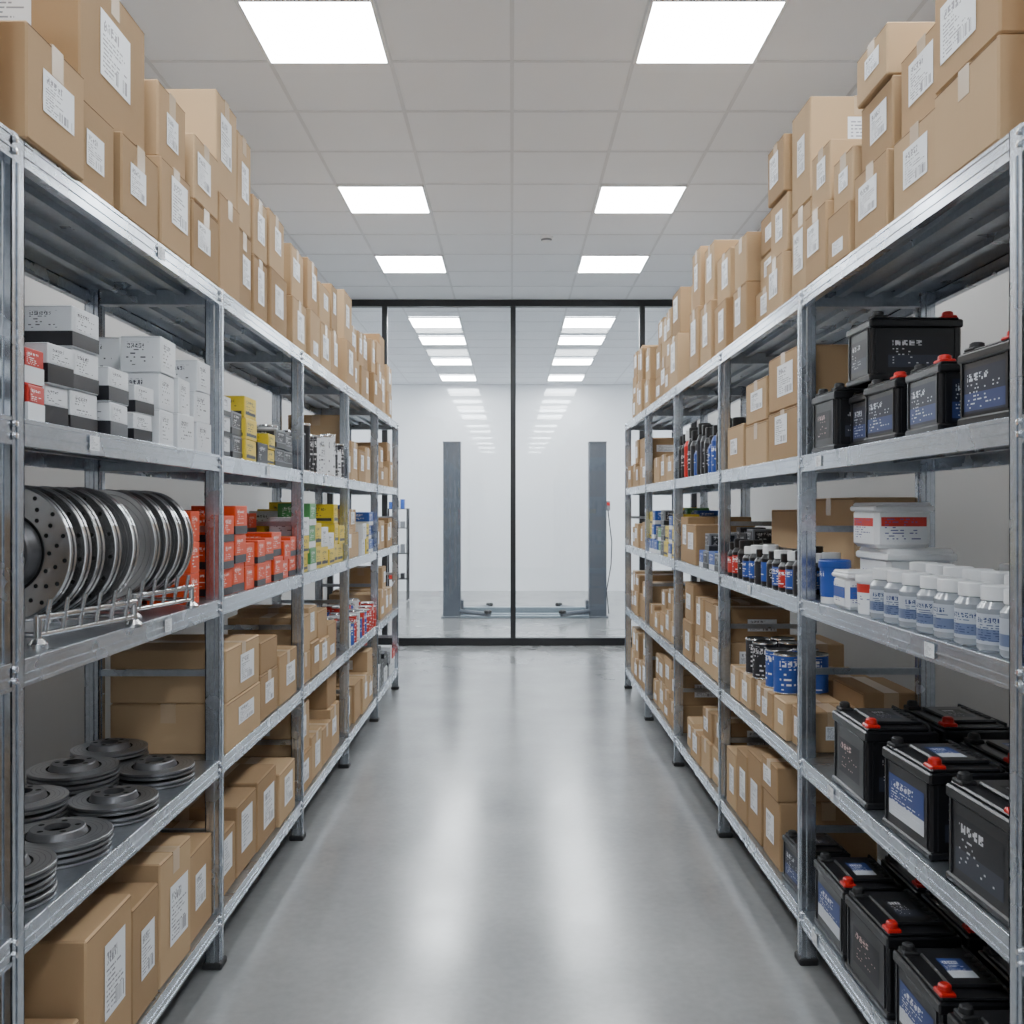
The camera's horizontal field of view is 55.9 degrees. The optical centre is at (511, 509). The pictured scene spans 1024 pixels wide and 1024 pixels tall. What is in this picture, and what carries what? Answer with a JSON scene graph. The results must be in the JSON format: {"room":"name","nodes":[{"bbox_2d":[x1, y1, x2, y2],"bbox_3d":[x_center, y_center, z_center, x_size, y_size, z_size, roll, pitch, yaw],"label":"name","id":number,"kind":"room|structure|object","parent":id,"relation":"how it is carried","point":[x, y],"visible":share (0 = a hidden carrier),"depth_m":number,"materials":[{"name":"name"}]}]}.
{"room":"warehouse","nodes":[
{"label":"warehouse","id":0,"kind":"room"},
{"bbox_2d":[25,276,326,784],"bbox_3d":[-2.000,-0.395,3.300,0.100,3.650,13.800,0,0,0],"label":"wall","id":1,"kind":"structure","parent":0,"point":[55,705],"depth_m":4.37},
{"bbox_2d":[334,384,689,590],"bbox_3d":[0.000,-0.395,17.050,8.400,3.650,0.100,0,0,0],"label":"wall","id":2,"kind":"structure","parent":0,"point":[556,423],"depth_m":17.00,"materials":[{"name":"white"}]},
{"bbox_2d":[155,591,887,1023],"bbox_3d":[0.000,1.480,6.700,8.400,0.100,20.600,0,0,0],"label":"floor","id":3,"kind":"structure","parent":0,"point":[511,839],"depth_m":3.81,"materials":[{"name":"concrete"}]},
{"bbox_2d":[0,122,398,1023],"bbox_3d":[-1.120,0.369,3.587,0.436,2.122,8.291,0,0,0],"label":"shelving rack","id":4,"kind":"object","parent":3,"relation":"on","point":[57,233],"visible":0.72,"depth_m":2.80,"materials":[{"name":"grey metal"}]},
{"bbox_2d":[25,879,56,911],"bbox_3d":[-1.030,0.762,1.930,0.216,0.034,0.216,0,0,10],"label":"disc","id":5,"kind":"object","parent":4,"relation":"on","point":[31,902],"visible":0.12,"depth_m":1.90,"materials":[{"name":"metal"}]},
{"bbox_2d":[25,869,55,897],"bbox_3d":[-1.032,0.736,1.931,0.216,0.034,0.216,0,0,-37],"label":"disc","id":6,"kind":"object","parent":5,"relation":"on","point":[34,888],"visible":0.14,"depth_m":1.90,"materials":[{"name":"metal"}]},
{"bbox_2d":[25,846,56,885],"bbox_3d":[-1.029,0.711,1.929,0.216,0.034,0.216,0,0,-7],"label":"disc","id":7,"kind":"object","parent":6,"relation":"on","point":[40,862],"visible":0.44,"depth_m":1.94,"materials":[{"name":"metal"}]},
{"bbox_2d":[55,830,111,869],"bbox_3d":[-1.037,0.762,2.192,0.236,0.035,0.236,0,0,-22],"label":"disc","id":8,"kind":"object","parent":4,"relation":"on","point":[79,859],"visible":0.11,"depth_m":2.12,"materials":[{"name":"metal"}]},
{"bbox_2d":[25,817,113,857],"bbox_3d":[-1.034,0.737,2.193,0.236,0.035,0.236,0,0,-4],"label":"disc","id":9,"kind":"object","parent":8,"relation":"on","point":[72,836],"visible":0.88,"depth_m":2.16,"materials":[{"name":"metal"}]},
{"bbox_2d":[69,781,118,798],"bbox_3d":[-1.210,0.762,2.658,0.236,0.035,0.236,0,0,-28],"label":"disc","id":10,"kind":"object","parent":4,"relation":"on","point":[117,783],"visible":0.02,"depth_m":2.66,"materials":[{"name":"metal"}]},
{"bbox_2d":[25,772,118,794],"bbox_3d":[-1.210,0.737,2.660,0.236,0.035,0.236,0,0,19],"label":"disc","id":11,"kind":"object","parent":10,"relation":"on","point":[77,788],"visible":0.13,"depth_m":2.59,"materials":[{"name":"metal"}]},
{"bbox_2d":[26,756,119,785],"bbox_3d":[-1.210,0.711,2.663,0.236,0.035,0.236,0,0,-31],"label":"disc","id":12,"kind":"object","parent":11,"relation":"on","point":[78,769],"visible":1,"depth_m":2.61,"materials":[{"name":"metal"}]},
{"bbox_2d":[0,0,217,285],"bbox_3d":[-1.093,-0.955,2.391,0.389,0.528,1.203,0,0,0],"label":"cardboard boxes","id":13,"kind":"object","parent":4,"relation":"on","point":[73,85],"visible":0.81,"depth_m":2.22,"materials":[{"name":"cardboard"}]},
{"bbox_2d":[25,575,197,648],"bbox_3d":[-1.038,0.231,2.374,0.308,0.098,0.862,0,0,0],"label":"rack","id":14,"kind":"object","parent":4,"relation":"on","point":[128,604],"visible":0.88,"depth_m":2.26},
{"bbox_2d":[25,487,76,619],"bbox_3d":[-1.061,0.091,2.014,0.288,0.288,0.058,0,-2,5],"label":"disc","id":15,"kind":"object","parent":14,"relation":"in","point":[50,541],"depth_m":2.01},
{"bbox_2d":[25,485,91,618],"bbox_3d":[-1.052,0.090,2.071,0.288,0.288,0.059,0,-2,7],"label":"disc","id":16,"kind":"object","parent":14,"relation":"in","point":[80,528],"depth_m":2.06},
{"bbox_2d":[40,486,104,610],"bbox_3d":[-1.043,0.090,2.128,0.288,0.288,0.058,0,-2,12],"label":"disc","id":17,"kind":"object","parent":14,"relation":"in","point":[94,526],"depth_m":2.11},
{"bbox_2d":[59,487,121,607],"bbox_3d":[-1.032,0.090,2.185,0.288,0.288,0.058,0,-2,9],"label":"disc","id":18,"kind":"object","parent":14,"relation":"in","point":[113,546],"depth_m":2.17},
{"bbox_2d":[71,487,138,605],"bbox_3d":[-1.021,0.090,2.242,0.290,0.290,0.058,0,-5,5],"label":"disc","id":19,"kind":"object","parent":14,"relation":"in","point":[127,529],"depth_m":2.24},
{"bbox_2d":[99,489,159,599],"bbox_3d":[-1.063,0.091,2.514,0.290,0.290,0.058,0,-2,11],"label":"disc","id":20,"kind":"object","parent":14,"relation":"in","point":[145,523],"depth_m":2.50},
{"bbox_2d":[120,490,171,597],"bbox_3d":[-1.054,0.090,2.571,0.290,0.290,0.058,0,-4,13],"label":"disc","id":21,"kind":"object","parent":14,"relation":"in","point":[161,520],"depth_m":2.56,"materials":[{"name":"metal"}]},
{"bbox_2d":[129,490,183,590],"bbox_3d":[-1.043,0.090,2.628,0.290,0.290,0.058,0,-4,11],"label":"disc","id":22,"kind":"object","parent":14,"relation":"in","point":[177,542],"depth_m":2.61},
{"bbox_2d":[145,491,193,588],"bbox_3d":[-1.033,0.090,2.685,0.290,0.290,0.058,0,-3,12],"label":"disc","id":23,"kind":"object","parent":14,"relation":"in","point":[186,526],"depth_m":2.67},
{"bbox_2d":[67,802,158,826],"bbox_3d":[-1.020,0.762,2.469,0.216,0.034,0.216,0,0,28],"label":"disc","id":24,"kind":"object","parent":4,"relation":"on","point":[119,820],"visible":0.15,"depth_m":2.40,"materials":[{"name":"metal"}]},
{"bbox_2d":[68,785,158,816],"bbox_3d":[-1.020,0.736,2.470,0.216,0.034,0.216,0,0,21],"label":"disc","id":25,"kind":"object","parent":24,"relation":"on","point":[116,800],"visible":1,"depth_m":2.42,"materials":[{"name":"metal"}]},
{"bbox_2d":[25,305,210,452],"bbox_3d":[-1.063,-0.322,2.393,0.289,0.302,1.140,0,0,0],"label":"boxes","id":26,"kind":"object","parent":4,"relation":"in","point":[133,387],"visible":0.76,"depth_m":2.25},
{"bbox_2d":[25,832,211,1023],"bbox_3d":[-1.099,1.089,2.410,0.384,0.341,1.163,0,0,0],"label":"cardboard boxes","id":27,"kind":"object","parent":4,"relation":"in","point":[106,961],"visible":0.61,"depth_m":2.31,"materials":[{"name":"cardboard"}]},
{"bbox_2d":[119,770,194,789],"bbox_3d":[-1.028,0.762,2.779,0.216,0.034,0.216,0,0,-23],"label":"disc","id":28,"kind":"object","parent":4,"relation":"on","point":[173,782],"visible":0.2,"depth_m":2.70,"materials":[{"name":"metal"}]},
{"bbox_2d":[119,755,194,780],"bbox_3d":[-1.029,0.736,2.782,0.216,0.034,0.216,0,0,13],"label":"disc","id":29,"kind":"object","parent":28,"relation":"on","point":[155,767],"visible":0.98,"depth_m":2.74,"materials":[{"name":"metal"}]},
{"bbox_2d":[137,511,198,604],"bbox_3d":[-1.085,0.137,2.877,0.287,0.284,0.099,0,0,0],"label":"boxes","id":30,"kind":"object","parent":4,"relation":"in","point":[192,569],"visible":0.16,"depth_m":2.86},
{"bbox_2d":[110,634,295,753],"bbox_3d":[-1.095,0.613,3.595,0.372,0.333,1.051,0,0,0],"label":"cardboard boxes","id":31,"kind":"object","parent":4,"relation":"in","point":[167,713],"visible":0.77,"depth_m":3.07,"materials":[{"name":"cardboard"}]},
{"bbox_2d":[166,89,286,338],"bbox_3d":[-1.095,-1.005,3.466,0.367,0.628,0.915,0,0,0],"label":"cardboard boxes","id":32,"kind":"object","parent":4,"relation":"on","point":[250,235],"visible":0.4,"depth_m":3.27,"materials":[{"name":"cardboard"}]},
{"bbox_2d":[164,757,294,894],"bbox_3d":[-1.115,1.131,3.573,0.395,0.257,1.030,0,0,0],"label":"cardboard boxes","id":33,"kind":"object","parent":4,"relation":"in","point":[259,792],"visible":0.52,"depth_m":3.54,"materials":[{"name":"cardboard"}]},
{"bbox_2d":[184,506,295,596],"bbox_3d":[-1.082,0.133,3.603,0.329,0.294,1.089,0,0,0],"label":"boxes","id":34,"kind":"object","parent":4,"relation":"in","point":[252,558],"visible":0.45,"depth_m":3.37},
{"bbox_2d":[224,396,292,468],"bbox_3d":[-1.058,-0.289,3.571,0.283,0.236,0.996,0,0,0],"label":"boxes","id":35,"kind":"object","parent":4,"relation":"in","point":[243,440],"visible":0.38,"depth_m":3.39},
{"bbox_2d":[228,604,335,683],"bbox_3d":[-1.102,0.616,4.673,0.367,0.327,0.889,0,0,0],"label":"cardboard boxes","id":36,"kind":"object","parent":4,"relation":"in","point":[319,632],"visible":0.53,"depth_m":4.45,"materials":[{"name":"cardboard"}]},
{"bbox_2d":[241,671,338,791],"bbox_3d":[-1.108,1.063,4.726,0.372,0.392,0.996,0,0,0],"label":"cardboard boxes","id":37,"kind":"object","parent":4,"relation":"in","point":[321,707],"visible":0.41,"depth_m":4.62,"materials":[{"name":"cardboard"}]},
{"bbox_2d":[249,502,343,571],"bbox_3d":[-1.084,0.120,4.772,0.329,0.320,1.063,0,0,0],"label":"boxes","id":38,"kind":"object","parent":4,"relation":"in","point":[323,537],"visible":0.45,"depth_m":4.60},
{"bbox_2d":[257,423,343,477],"bbox_3d":[-1.036,-0.280,4.764,0.252,0.220,1.068,0,0,0],"label":"cans","id":39,"kind":"object","parent":4,"relation":"on","point":[322,455],"visible":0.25,"depth_m":4.67,"materials":[{"name":"metal"}]},
{"bbox_2d":[284,243,337,377],"bbox_3d":[-1.113,-0.932,4.657,0.376,0.482,0.957,0,0,0],"label":"cardboard boxes","id":40,"kind":"object","parent":4,"relation":"on","point":[311,303],"visible":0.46,"depth_m":4.48,"materials":[{"name":"cardboard"}]},
{"bbox_2d":[288,415,369,482],"bbox_3d":[-1.104,-0.352,5.857,0.364,0.363,0.916,0,0,0],"label":"cardboard boxes","id":41,"kind":"object","parent":4,"relation":"in","point":[359,457],"visible":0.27,"depth_m":5.52,"materials":[{"name":"cardboard"}]},
{"bbox_2d":[322,598,375,648],"bbox_3d":[-1.046,0.680,5.935,0.282,0.200,1.073,0,0,0],"label":"cans","id":42,"kind":"object","parent":4,"relation":"on","point":[362,615],"visible":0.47,"depth_m":5.83,"materials":[{"name":"metal"}]},
{"bbox_2d":[336,289,368,400],"bbox_3d":[-1.115,-0.960,5.865,0.405,0.539,1.031,0,0,0],"label":"cardboard boxes","id":43,"kind":"object","parent":4,"relation":"on","point":[352,344],"visible":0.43,"depth_m":5.49,"materials":[{"name":"cardboard"}]},
{"bbox_2d":[336,647,372,734],"bbox_3d":[-1.110,1.085,5.901,0.387,0.349,1.008,0,0,0],"label":"cardboard boxes","id":44,"kind":"object","parent":4,"relation":"in","point":[360,663],"visible":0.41,"depth_m":6.04,"materials":[{"name":"cardboard"}]},
{"bbox_2d":[329,566,391,619],"bbox_3d":[-1.104,0.600,7.051,0.352,0.358,0.966,0,0,0],"label":"cardboard boxes","id":45,"kind":"object","parent":4,"relation":"in","point":[358,574],"visible":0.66,"depth_m":7.06,"materials":[{"name":"cardboard"}]},
{"bbox_2d":[356,442,392,486],"bbox_3d":[-1.117,-0.341,7.008,0.396,0.340,0.881,0,0,0],"label":"cardboard boxes","id":46,"kind":"object","parent":4,"relation":"in","point":[385,467],"visible":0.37,"depth_m":7.26,"materials":[{"name":"cardboard"}]},
{"bbox_2d":[363,334,391,418],"bbox_3d":[-1.124,-0.983,7.011,0.387,0.585,0.984,0,0,0],"label":"cardboard boxes","id":47,"kind":"object","parent":4,"relation":"on","point":[380,374],"visible":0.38,"depth_m":6.86,"materials":[{"name":"cardboard"}]},
{"bbox_3d":[-1.215,0.762,2.377,0.216,0.034,0.216,0,0,-39],"label":"disc","id":48,"kind":"object","parent":4,"relation":"on","visible":0},
{"bbox_2d":[25,802,67,824],"bbox_3d":[-1.214,0.736,2.378,0.216,0.034,0.216,0,0,-17],"label":"disc","id":49,"kind":"object","parent":48,"relation":"on","point":[58,812],"visible":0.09,"depth_m":2.33,"materials":[{"name":"metal"}]},
{"bbox_2d":[25,785,68,815],"bbox_3d":[-1.213,0.711,2.383,0.216,0.034,0.216,0,0,4],"label":"disc","id":50,"kind":"object","parent":49,"relation":"on","point":[38,798],"visible":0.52,"depth_m":2.36,"materials":[{"name":"metal"}]},
{"bbox_3d":[-1.203,0.762,2.887,0.216,0.034,0.216,0,0,-13],"label":"disc","id":51,"kind":"object","parent":4,"relation":"on","visible":0},
{"bbox_2d":[119,751,148,763],"bbox_3d":[-1.204,0.736,2.891,0.216,0.034,0.216,0,0,-15],"label":"disc","id":52,"kind":"object","parent":51,"relation":"on","point":[145,754],"visible":0.03,"depth_m":2.86,"materials":[{"name":"metal"}]},
{"bbox_2d":[70,738,147,759],"bbox_3d":[-1.206,0.711,2.889,0.216,0.034,0.216,0,0,-33],"label":"disc","id":53,"kind":"object","parent":52,"relation":"on","point":[117,748],"visible":0.93,"depth_m":2.85,"materials":[{"name":"metal"}]},
{"bbox_2d":[327,300,696,645],"bbox_3d":[0.000,-0.395,10.200,3.900,3.650,0.080,0,0,0],"label":"frame","id":54,"kind":"object","parent":3,"relation":"on","point":[512,640],"visible":0.38,"depth_m":10.17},
{"bbox_2d":[441,441,611,617],"bbox_3d":[0.199,0.260,12.900,2.277,2.340,1.078,0,0,0],"label":"lift","id":55,"kind":"object","parent":3,"relation":"on","point":[596,604],"visible":1,"depth_m":12.80,"materials":[{"name":"paint"}]},
{"bbox_2d":[624,122,1023,1023],"bbox_3d":[1.120,0.369,3.583,0.436,2.122,8.381,0,0,0],"label":"shelving rack","id":56,"kind":"object","parent":3,"relation":"on","point":[967,232],"visible":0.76,"depth_m":3.03,"materials":[{"name":"grey metal"}]},
{"bbox_2d":[632,345,657,418],"bbox_3d":[1.106,-0.950,7.039,0.387,0.519,0.962,0,0,0],"label":"cardboard boxes","id":57,"kind":"object","parent":56,"relation":"on","point":[644,378],"visible":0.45,"depth_m":6.81,"materials":[{"name":"cardboard"}]},
{"bbox_2d":[631,626,666,690],"bbox_3d":[1.101,1.065,7.066,0.374,0.388,0.916,0,0,0],"label":"cardboard boxes","id":58,"kind":"object","parent":56,"relation":"in","point":[638,634],"visible":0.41,"depth_m":7.05,"materials":[{"name":"cardboard"}]},
{"bbox_2d":[628,437,673,487],"bbox_3d":[1.100,-0.350,7.136,0.368,0.359,1.056,0,0,0],"label":"cardboard boxes","id":59,"kind":"object","parent":56,"relation":"in","point":[636,473],"visible":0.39,"depth_m":6.84,"materials":[{"name":"cardboard"}]},
{"bbox_2d":[631,570,691,620],"bbox_3d":[1.107,0.623,7.046,0.385,0.313,0.874,0,0,0],"label":"cardboard boxes","id":60,"kind":"object","parent":56,"relation":"in","point":[659,576],"visible":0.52,"depth_m":7.06,"materials":[{"name":"cardboard"}]},
{"bbox_2d":[650,588,685,643],"bbox_3d":[1.110,0.627,5.967,0.378,0.305,1.058,0,0,0],"label":"cardboard boxes","id":61,"kind":"object","parent":56,"relation":"in","point":[661,614],"visible":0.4,"depth_m":5.88,"materials":[{"name":"cardboard"}]},
{"bbox_2d":[655,287,690,400],"bbox_3d":[1.110,-0.971,5.883,0.378,0.561,0.991,0,0,0],"label":"cardboard boxes","id":62,"kind":"object","parent":56,"relation":"on","point":[672,352],"visible":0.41,"depth_m":5.54,"materials":[{"name":"cardboard"}]},
{"bbox_2d":[649,508,717,558],"bbox_3d":[1.071,0.132,5.965,0.304,0.295,1.022,0,0,0],"label":"boxes","id":63,"kind":"object","parent":56,"relation":"in","point":[661,541],"visible":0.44,"depth_m":5.86},
{"bbox_2d":[653,652,717,732],"bbox_3d":[1.101,1.074,5.914,0.357,0.370,0.950,0,0,0],"label":"cardboard boxes","id":64,"kind":"object","parent":56,"relation":"in","point":[663,684],"visible":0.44,"depth_m":5.60,"materials":[{"name":"cardboard"}]},
{"bbox_2d":[678,417,745,478],"bbox_3d":[1.036,-0.299,4.794,0.251,0.258,1.046,0,0,0],"label":"oil bottles","id":65,"kind":"object","parent":56,"relation":"in","point":[698,449],"visible":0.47,"depth_m":4.73,"materials":[{"name":"black plastic"}]},
{"bbox_2d":[689,240,738,374],"bbox_3d":[1.097,-0.995,4.695,0.377,0.608,0.955,0,0,0],"label":"cardboard boxes","id":66,"kind":"object","parent":56,"relation":"on","point":[713,287],"visible":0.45,"depth_m":4.51,"materials":[{"name":"cardboard"}]},
{"bbox_2d":[681,517,754,565],"bbox_3d":[1.091,0.158,5.065,0.350,0.243,0.472,0,0,0],"label":"cardboard boxes","id":67,"kind":"object","parent":56,"relation":"in","point":[693,529],"visible":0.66,"depth_m":4.97,"materials":[{"name":"cardboard"}]},
{"bbox_2d":[687,706,768,785],"bbox_3d":[1.105,1.102,4.721,0.376,0.315,0.904,0,0,0],"label":"cardboard boxes","id":68,"kind":"object","parent":56,"relation":"in","point":[702,731],"visible":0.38,"depth_m":4.56,"materials":[{"name":"cardboard"}]},
{"bbox_2d":[699,527,771,571],"bbox_3d":[1.062,0.181,4.529,0.284,0.196,0.524,0,0,0],"label":"boxes","id":69,"kind":"object","parent":56,"relation":"in","point":[708,558],"visible":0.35,"depth_m":4.55},
{"bbox_2d":[683,582,789,681],"bbox_3d":[1.105,0.582,4.728,0.377,0.395,0.920,0,0,0],"label":"cardboard boxes","id":70,"kind":"object","parent":56,"relation":"in","point":[700,624],"visible":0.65,"depth_m":4.54,"materials":[{"name":"cardboard"}]},
{"bbox_2d":[728,539,840,595],"bbox_3d":[0.993,0.200,3.613,0.165,0.160,1.042,0,0,0],"label":"oil bottles","id":71,"kind":"object","parent":56,"relation":"on","point":[770,565],"visible":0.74,"depth_m":3.52,"materials":[{"name":"black plastic"}]},
{"bbox_2d":[728,344,847,468],"bbox_3d":[1.094,-0.352,3.630,0.353,0.363,1.062,0,0,0],"label":"cardboard boxes","id":72,"kind":"object","parent":56,"relation":"in","point":[769,432],"visible":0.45,"depth_m":3.35,"materials":[{"name":"cardboard"}]},
{"bbox_2d":[730,664,855,752],"bbox_3d":[1.026,0.714,3.577,0.220,0.131,0.978,0,0,0],"label":"cardboard boxes","id":73,"kind":"object","parent":56,"relation":"in","point":[778,712],"visible":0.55,"depth_m":3.34,"materials":[{"name":"cardboard"}]},
{"bbox_2d":[745,636,828,694],"bbox_3d":[1.025,0.578,3.625,0.194,0.140,0.504,0,0,0],"label":"cans","id":74,"kind":"object","parent":73,"relation":"on","point":[774,661],"visible":0.86,"depth_m":3.49,"materials":[{"name":"metal"}]},
{"bbox_2d":[733,95,862,340],"bbox_3d":[1.102,-1.000,3.507,0.386,0.618,0.934,0,0,0],"label":"cardboard boxes","id":75,"kind":"object","parent":56,"relation":"on","point":[770,263],"visible":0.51,"depth_m":3.27,"materials":[{"name":"cardboard"}]},
{"bbox_2d":[727,745,876,871],"bbox_3d":[1.094,1.078,3.765,0.352,0.363,0.832,0,0,0],"label":"cardboard boxes","id":76,"kind":"object","parent":56,"relation":"in","point":[761,783],"visible":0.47,"depth_m":3.46,"materials":[{"name":"cardboard"}]},
{"bbox_2d":[782,830,850,892],"bbox_3d":[1.010,1.174,3.210,0.160,0.171,0.200,0,0,-3],"label":"battery","id":77,"kind":"object","parent":56,"relation":"in","point":[824,842],"visible":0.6,"depth_m":3.21,"materials":[{"name":"black plastic"}]},
{"bbox_2d":[812,383,866,453],"bbox_3d":[1.005,-0.269,2.860,0.170,0.197,0.200,0,0,-1],"label":"battery","id":78,"kind":"object","parent":56,"relation":"in","point":[831,409],"visible":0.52,"depth_m":2.78,"materials":[{"name":"black plastic"}]},
{"bbox_2d":[772,497,914,568],"bbox_3d":[1.205,0.119,3.595,0.212,0.321,0.991,0,0,0],"label":"cardboard boxes","id":79,"kind":"object","parent":56,"relation":"in","point":[829,511],"visible":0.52,"depth_m":3.32,"materials":[{"name":"cardboard"}]},
{"bbox_2d":[778,634,914,708],"bbox_3d":[1.220,0.654,3.600,0.181,0.251,1.002,0,0,0],"label":"cardboard boxes","id":80,"kind":"object","parent":56,"relation":"in","point":[861,691],"visible":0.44,"depth_m":3.25},
{"bbox_2d":[849,392,865,446],"bbox_3d":[1.060,-0.256,2.670,0.200,0.171,0.160,0,0,-2],"label":"battery","id":81,"kind":"object","parent":56,"relation":"in","point":[857,401],"visible":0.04,"depth_m":2.69,"materials":[{"name":"black plastic"}]},
{"bbox_2d":[846,311,962,387],"bbox_3d":[1.070,-0.437,2.640,0.250,0.186,0.180,0,0,-1],"label":"battery","id":82,"kind":"object","parent":81,"relation":"on","point":[880,346],"visible":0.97,"depth_m":2.55,"materials":[{"name":"black plastic"}]},
{"bbox_2d":[814,852,905,960],"bbox_3d":[1.015,1.148,2.820,0.185,0.222,0.260,0,0,0],"label":"battery","id":83,"kind":"object","parent":56,"relation":"in","point":[835,876],"visible":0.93,"depth_m":2.79,"materials":[{"name":"black plastic"}]},
{"bbox_2d":[832,701,938,809],"bbox_3d":[1.015,0.663,2.640,0.190,0.233,0.280,0,0,1],"label":"battery","id":84,"kind":"object","parent":56,"relation":"in","point":[860,734],"visible":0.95,"depth_m":2.55,"materials":[{"name":"black plastic"}]},
{"bbox_2d":[863,371,907,443],"bbox_3d":[1.010,-0.256,2.450,0.160,0.171,0.200,0,0,-2],"label":"battery","id":85,"kind":"object","parent":56,"relation":"in","point":[885,401],"visible":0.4,"depth_m":2.41,"materials":[{"name":"black plastic"}]},
{"bbox_2d":[818,502,956,614],"bbox_3d":[1.080,0.129,2.750,0.320,0.301,0.395,0,0,0],"label":"tubs","id":86,"kind":"object","parent":56,"relation":"on","point":[887,534],"visible":0.72,"depth_m":2.71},
{"bbox_2d":[845,886,961,1019],"bbox_3d":[1.015,1.143,2.520,0.190,0.233,0.280,0,0,-2],"label":"battery","id":87,"kind":"object","parent":56,"relation":"in","point":[878,923],"visible":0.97,"depth_m":2.47,"materials":[{"name":"black plastic"}]},
{"bbox_2d":[881,853,927,898],"bbox_3d":[1.220,1.148,2.820,0.185,0.222,0.260,0,0,0],"label":"battery","id":88,"kind":"object","parent":56,"relation":"in","point":[894,868],"visible":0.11,"depth_m":2.81,"materials":[{"name":"black plastic"}]},
{"bbox_2d":[806,0,1023,285],"bbox_3d":[1.103,-0.948,2.395,0.389,0.514,1.193,0,0,0],"label":"cardboard boxes","id":89,"kind":"object","parent":56,"relation":"on","point":[933,97],"visible":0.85,"depth_m":2.25,"materials":[{"name":"cardboard"}]},
{"bbox_2d":[905,354,960,435],"bbox_3d":[1.010,-0.256,2.190,0.160,0.171,0.200,0,0,2],"label":"battery","id":90,"kind":"object","parent":56,"relation":"in","point":[933,391],"visible":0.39,"depth_m":2.13,"materials":[{"name":"black plastic"}]},
{"bbox_2d":[870,561,1008,658],"bbox_3d":[1.103,0.206,2.146,0.358,0.146,0.760,0,0,0],"label":"bottles","id":91,"kind":"object","parent":56,"relation":"on","point":[965,605],"visible":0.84,"depth_m":2.09,"materials":[{"name":"white plastic"}]},
{"bbox_2d":[882,736,1008,860],"bbox_3d":[1.015,0.668,2.270,0.185,0.222,0.260,0,0,-2],"label":"battery","id":92,"kind":"object","parent":56,"relation":"in","point":[917,776],"visible":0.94,"depth_m":2.20,"materials":[{"name":"black plastic"}]},
{"bbox_2d":[893,941,1008,1023],"bbox_3d":[1.015,1.148,2.210,0.185,0.222,0.260,0,0,0],"label":"battery","id":93,"kind":"object","parent":56,"relation":"in","point":[930,982],"visible":0.94,"depth_m":2.19,"materials":[{"name":"black plastic"}]},
{"bbox_2d":[920,890,986,956],"bbox_3d":[1.220,1.143,2.520,0.190,0.233,0.280,0,0,0],"label":"battery","id":94,"kind":"object","parent":56,"relation":"in","point":[973,942],"visible":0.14,"depth_m":2.46,"materials":[{"name":"black plastic"}]},
{"bbox_2d":[902,700,1008,742],"bbox_3d":[1.220,0.663,2.660,0.190,0.233,0.280,0,0,-1],"label":"battery","id":95,"kind":"object","parent":56,"relation":"in","point":[954,724],"visible":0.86,"depth_m":2.57,"materials":[{"name":"black plastic"}]},
{"bbox_2d":[946,771,1008,927],"bbox_3d":[1.015,0.663,1.910,0.190,0.233,0.270,0,0,-1],"label":"battery","id":96,"kind":"object","parent":56,"relation":"in","point":[978,809],"visible":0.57,"depth_m":1.91,"materials":[{"name":"black plastic"}]},
{"bbox_2d":[947,1002,1008,1023],"bbox_3d":[1.015,1.143,1.900,0.190,0.233,0.270,0,0,-2],"label":"battery","id":97,"kind":"object","parent":56,"relation":"in","point":[965,1013],"visible":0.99,"depth_m":1.99,"materials":[{"name":"black plastic"}]},
{"bbox_2d":[958,331,1008,425],"bbox_3d":[1.005,-0.256,1.900,0.160,0.171,0.200,0,0,-3],"label":"battery","id":98,"kind":"object","parent":56,"relation":"in","point":[984,370],"visible":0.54,"depth_m":1.90,"materials":[{"name":"black plastic"}]},
{"bbox_2d":[958,732,1008,772],"bbox_3d":[1.220,0.668,2.310,0.185,0.222,0.260,0,0,0],"label":"battery","id":99,"kind":"object","parent":56,"relation":"in","point":[997,751],"visible":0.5,"depth_m":2.34,"materials":[{"name":"black plastic"}]},
{"bbox_2d":[120,0,934,383],"bbox_3d":[0.000,-2.270,6.700,8.400,0.100,20.600,0,0,0],"label":"ceiling","id":100,"kind":"structure","parent":0,"point":[172,29],"depth_m":5.91,"materials":[{"name":"tile"}]},
{"bbox_2d":[235,0,390,63],"bbox_3d":[-0.900,-2.210,4.470,0.600,0.012,0.600,0,0,0],"label":"ceiling light panel","id":101,"kind":"object","parent":100,"relation":"in","point":[285,31],"depth_m":4.43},
{"bbox_2d":[336,185,430,213],"bbox_3d":[-0.900,-2.210,6.870,0.600,0.012,0.600,0,0,0],"label":"ceiling light panel","id":102,"kind":"object","parent":100,"relation":"in","point":[359,199],"depth_m":6.85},
{"bbox_2d":[374,255,447,272],"bbox_3d":[-0.900,-2.210,8.670,0.600,0.012,0.600,0,0,0],"label":"ceiling light panel","id":103,"kind":"object","parent":100,"relation":"in","point":[387,263],"depth_m":8.63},
{"bbox_2d":[144,0,927,383],"bbox_3d":[0.000,-2.220,6.700,8.420,0.005,20.600,0,0,0],"label":"ceiling grid","id":104,"kind":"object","parent":100,"relation":"attached to","point":[511,61],"depth_m":6.57,"materials":[{"name":"paint"}]},
{"bbox_2d":[576,255,649,272],"bbox_3d":[0.900,-2.210,8.670,0.600,0.012,0.600,0,0,0],"label":"ceiling light panel","id":105,"kind":"object","parent":100,"relation":"in","point":[587,263],"depth_m":8.63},
{"bbox_2d":[593,185,687,213],"bbox_3d":[0.900,-2.210,6.870,0.600,0.012,0.600,0,0,0],"label":"ceiling light panel","id":106,"kind":"object","parent":100,"relation":"in","point":[611,199],"depth_m":6.85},
{"bbox_2d":[633,0,788,63],"bbox_3d":[0.900,-2.210,4.470,0.600,0.012,0.600,0,0,0],"label":"ceiling light panel","id":107,"kind":"object","parent":100,"relation":"in","point":[673,31],"depth_m":4.43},
{"bbox_2d":[697,227,1008,725],"bbox_3d":[2.000,-0.395,3.300,0.100,3.650,13.800,0,0,0],"label":"wall","id":108,"kind":"structure","parent":0,"point":[972,505],"depth_m":4.21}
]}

